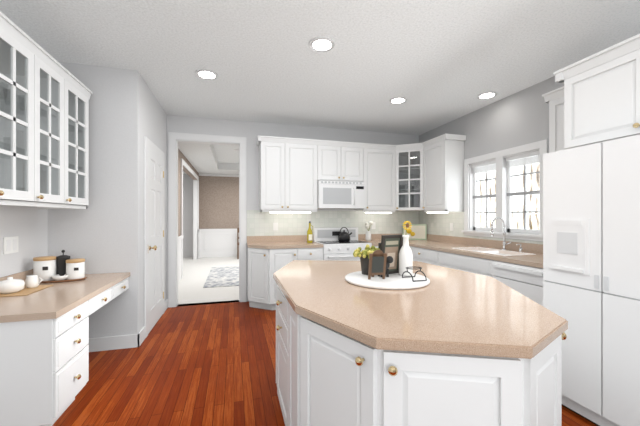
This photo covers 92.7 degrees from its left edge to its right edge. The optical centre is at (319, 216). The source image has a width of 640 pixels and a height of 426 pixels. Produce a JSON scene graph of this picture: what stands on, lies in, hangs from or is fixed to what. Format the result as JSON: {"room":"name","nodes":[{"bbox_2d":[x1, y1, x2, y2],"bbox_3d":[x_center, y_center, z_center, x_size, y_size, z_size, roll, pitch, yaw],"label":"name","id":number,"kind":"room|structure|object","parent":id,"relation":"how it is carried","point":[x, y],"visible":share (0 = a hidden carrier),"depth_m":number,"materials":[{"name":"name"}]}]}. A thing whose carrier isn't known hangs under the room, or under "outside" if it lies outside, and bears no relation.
{"room":"kitchen","nodes":[
{"label":"kitchen","id":0,"kind":"room"},
{"bbox_2d":[0,274,51,296],"bbox_3d":[-2.250,0.500,2.285,0.260,0.116,0.340,0,0,-16],"label":"tea set","id":1,"kind":"object","parent":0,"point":[9,287],"visible":1,"depth_m":2.23,"materials":[{"name":"white ceramic"}]},
{"bbox_2d":[177,256,238,306],"bbox_3d":[-1.373,1.345,7.660,3.925,0.050,5.750,0,0,-16],"label":"floor carpet","id":2,"kind":"object","parent":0,"point":[191,290],"depth_m":5.67,"materials":[{"name":"white carpet"}]},
{"bbox_2d":[203,266,238,287],"bbox_3d":[-1.844,1.314,6.909,1.300,0.011,2.300,0,0,-16],"label":"rug","id":3,"kind":"object","parent":2,"relation":"on","point":[218,276],"depth_m":6.54,"materials":[{"name":"grey fabric"}]},
{"bbox_2d":[178,149,238,269],"bbox_3d":[-2.800,-0.030,7.413,6.805,2.800,5.810,0,0,-16],"label":"wall","id":4,"kind":"structure","parent":0,"point":[218,195],"depth_m":9.92,"materials":[{"name":"beige paint"}]},
{"bbox_2d":[178,158,238,282],"bbox_3d":[-1.431,-0.028,7.644,3.805,2.697,5.510,0,0,-16],"label":"wainscot","id":5,"kind":"structure","parent":4,"relation":"attached to","point":[206,242],"depth_m":9.82,"materials":[{"name":"white wood"}]},
{"bbox_2d":[178,142,238,174],"bbox_3d":[-1.389,-1.502,7.718,3.925,0.256,5.630,0,0,-16],"label":"ceiling","id":6,"kind":"structure","parent":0,"point":[205,158],"depth_m":7.65,"materials":[{"name":"white paint"}]},
{"bbox_2d":[237,228,238,258],"bbox_3d":[-2.388,0.845,9.685,0.480,0.950,0.460,0,0,-16],"label":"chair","id":7,"kind":"object","parent":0,"point":[237,228],"depth_m":9.42,"materials":[{"name":"wood"}]},
{"bbox_2d":[0,61,563,337],"bbox_3d":[0.411,-0.080,1.399,5.190,2.800,7.510,0,0,-16],"label":"wall","id":8,"kind":"structure","parent":0,"point":[108,234],"depth_m":3.07,"materials":[{"name":"grey paint"}]},
{"bbox_2d":[3,236,17,253],"bbox_3d":[-2.438,0.225,2.409,0.009,0.130,0.160,0,0,-16],"label":"outlet plate","id":9,"kind":"object","parent":8,"relation":"attached to","point":[10,244],"visible":1,"depth_m":2.39,"materials":[{"name":"white plastic"}]},
{"bbox_2d":[0,11,92,208],"bbox_3d":[-1.965,-0.625,1.506,0.428,1.110,2.787,0,0,-16],"label":"upper cabinet","id":10,"kind":"object","parent":8,"relation":"attached to","point":[44,107],"visible":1,"depth_m":2.33,"materials":[{"name":"white wood"}]},
{"bbox_2d":[148,146,163,333],"bbox_3d":[-1.987,0.262,3.765,0.090,2.100,0.770,0,0,-16],"label":"pantry door","id":11,"kind":"structure","parent":8,"relation":"attached to","point":[155,161],"depth_m":3.71,"materials":[{"name":"white wood"}]},
{"bbox_2d":[87,132,547,351],"bbox_3d":[-0.009,0.048,3.109,5.070,2.545,3.990,0,0,-16],"label":"trim","id":12,"kind":"structure","parent":8,"relation":"attached to","point":[503,164],"depth_m":4.14,"materials":[{"name":"white wood"}]},
{"bbox_2d":[257,133,465,213],"bbox_3d":[0.563,-0.615,4.601,2.913,1.130,1.183,0,0,-16],"label":"upper cabinet","id":13,"kind":"object","parent":8,"relation":"attached to","point":[427,176],"visible":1,"depth_m":4.70,"materials":[{"name":"white wood"}]},
{"bbox_2d":[317,180,364,208],"bbox_3d":[0.303,-0.341,4.912,0.754,0.422,0.426,0,0,-16],"label":"microwave oven","id":14,"kind":"object","parent":13,"relation":"attached to","point":[330,194],"visible":0.99,"depth_m":4.74,"materials":[{"name":"white"}]},
{"bbox_2d":[542,34,639,152],"bbox_3d":[2.290,-0.640,2.181,0.903,1.080,1.567,0,0,-16],"label":"upper cabinet","id":15,"kind":"object","parent":8,"relation":"attached to","point":[598,101],"depth_m":2.07,"materials":[{"name":"white wood"}]},
{"bbox_2d":[0,0,639,134],"bbox_3d":[0.411,-1.499,1.399,5.190,0.062,7.510,0,0,-16],"label":"ceiling","id":16,"kind":"structure","parent":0,"point":[439,57],"depth_m":2.69,"materials":[{"name":"white paint"}]},
{"bbox_2d":[199,71,214,77],"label":"recessed light","id":17,"kind":"object","parent":16,"relation":"in","point":[205,74],"depth_m":3.17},
{"bbox_2d":[313,40,330,49],"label":"recessed light","id":18,"kind":"object","parent":16,"relation":"in","point":[321,44],"depth_m":2.62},
{"bbox_2d":[392,98,403,102],"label":"recessed light","id":19,"kind":"object","parent":16,"relation":"in","point":[398,100],"depth_m":3.88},
{"bbox_2d":[480,93,493,97],"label":"recessed light","id":20,"kind":"object","parent":16,"relation":"in","point":[489,94],"depth_m":3.72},
{"bbox_2d":[52,300,597,425],"bbox_3d":[0.411,1.345,1.399,5.190,0.050,7.510,0,0,-16],"label":"floor","id":21,"kind":"structure","parent":0,"point":[209,364],"depth_m":2.53,"materials":[{"name":"brown wood"}]},
{"bbox_2d":[0,269,129,425],"bbox_3d":[-2.051,0.890,2.342,0.718,0.860,1.332,0,0,-16],"label":"base cabinet","id":22,"kind":"object","parent":21,"relation":"on","point":[44,333],"visible":0.99,"depth_m":1.81,"materials":[{"name":"white wood"}]},
{"bbox_2d":[33,250,86,282],"bbox_3d":[-2.269,0.427,2.647,0.410,0.264,0.201,0,0,-16],"label":"canister set","id":23,"kind":"object","parent":22,"relation":"on","point":[52,269],"visible":0.95,"depth_m":2.63,"materials":[{"name":"white ceramic"}]},
{"bbox_2d":[313,227,371,260],"bbox_3d":[0.342,0.752,4.774,0.760,1.135,0.676,0,0,-16],"label":"stove","id":24,"kind":"object","parent":21,"relation":"on","point":[333,249],"visible":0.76,"depth_m":4.57,"materials":[{"name":"white metal"}]},
{"bbox_2d":[338,227,351,240],"bbox_3d":[0.396,0.282,4.933,0.213,0.227,0.197,0,0,25],"label":"kettle","id":25,"kind":"object","parent":24,"relation":"on","point":[343,236],"visible":1,"depth_m":4.87,"materials":[{"name":"black metal"}]},
{"bbox_2d":[247,217,544,309],"bbox_3d":[0.763,0.662,3.627,3.057,1.316,3.167,0,0,-16],"label":"base cabinet","id":26,"kind":"object","parent":21,"relation":"on","point":[518,265],"visible":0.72,"depth_m":4.20,"materials":[{"name":"white wood"}]},
{"bbox_2d":[307,221,312,242],"bbox_3d":[-0.151,0.238,4.683,0.098,0.330,0.089,0,0,-16],"label":"bottle","id":27,"kind":"object","parent":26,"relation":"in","point":[309,232],"visible":1,"depth_m":4.65,"materials":[{"name":"yellow glass"}]},
{"bbox_2d":[365,221,372,240],"bbox_3d":[0.803,0.240,5.030,0.148,0.326,0.126,0,0,-16],"label":"vase","id":28,"kind":"object","parent":26,"relation":"on","point":[368,234],"visible":0.99,"depth_m":4.99,"materials":[{"name":"white ceramic"}]},
{"bbox_2d":[247,210,542,243],"bbox_3d":[0.760,0.102,3.636,3.057,0.405,3.147,0,0,-16],"label":"backsplash","id":29,"kind":"structure","parent":26,"relation":"on","point":[258,223],"depth_m":5.00,"materials":[{"name":"white tile"}]},
{"bbox_2d":[403,224,426,239],"bbox_3d":[1.648,0.270,5.319,0.400,0.270,0.040,0,0,14],"label":"cutting board","id":30,"kind":"object","parent":26,"relation":"on","point":[418,231],"visible":0.83,"depth_m":5.30,"materials":[{"name":"beige"}]},
{"bbox_2d":[273,260,567,425],"bbox_3d":[0.451,0.863,1.962,1.436,0.915,2.069,0,0,-16],"label":"kitchen island","id":31,"kind":"object","parent":21,"relation":"on","point":[461,348],"visible":0.94,"depth_m":1.14,"materials":[{"name":"white wood"}]},
{"bbox_2d":[345,221,429,289],"bbox_3d":[0.420,0.216,1.937,0.524,0.374,0.524,0,0,-16],"label":"centerpiece","id":32,"kind":"object","parent":31,"relation":"on","point":[389,266],"visible":1,"depth_m":1.96,"materials":[{"name":"white ceramic"}]},
{"bbox_2d":[543,135,639,425],"bbox_3d":[2.230,0.438,1.878,1.108,1.765,0.915,0,0,-16],"label":"fridge","id":33,"kind":"object","parent":21,"relation":"on","point":[591,193],"visible":0.92,"depth_m":1.85,"materials":[{"name":"white metal"}]},
{"label":"outside","id":34,"kind":"structure","parent":0,"visible":0},
{"bbox_2d":[477,156,539,229],"bbox_3d":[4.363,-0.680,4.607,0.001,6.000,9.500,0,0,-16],"label":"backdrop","id":35,"kind":"structure","parent":34,"point":[532,180],"depth_m":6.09,"materials":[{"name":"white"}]}
]}

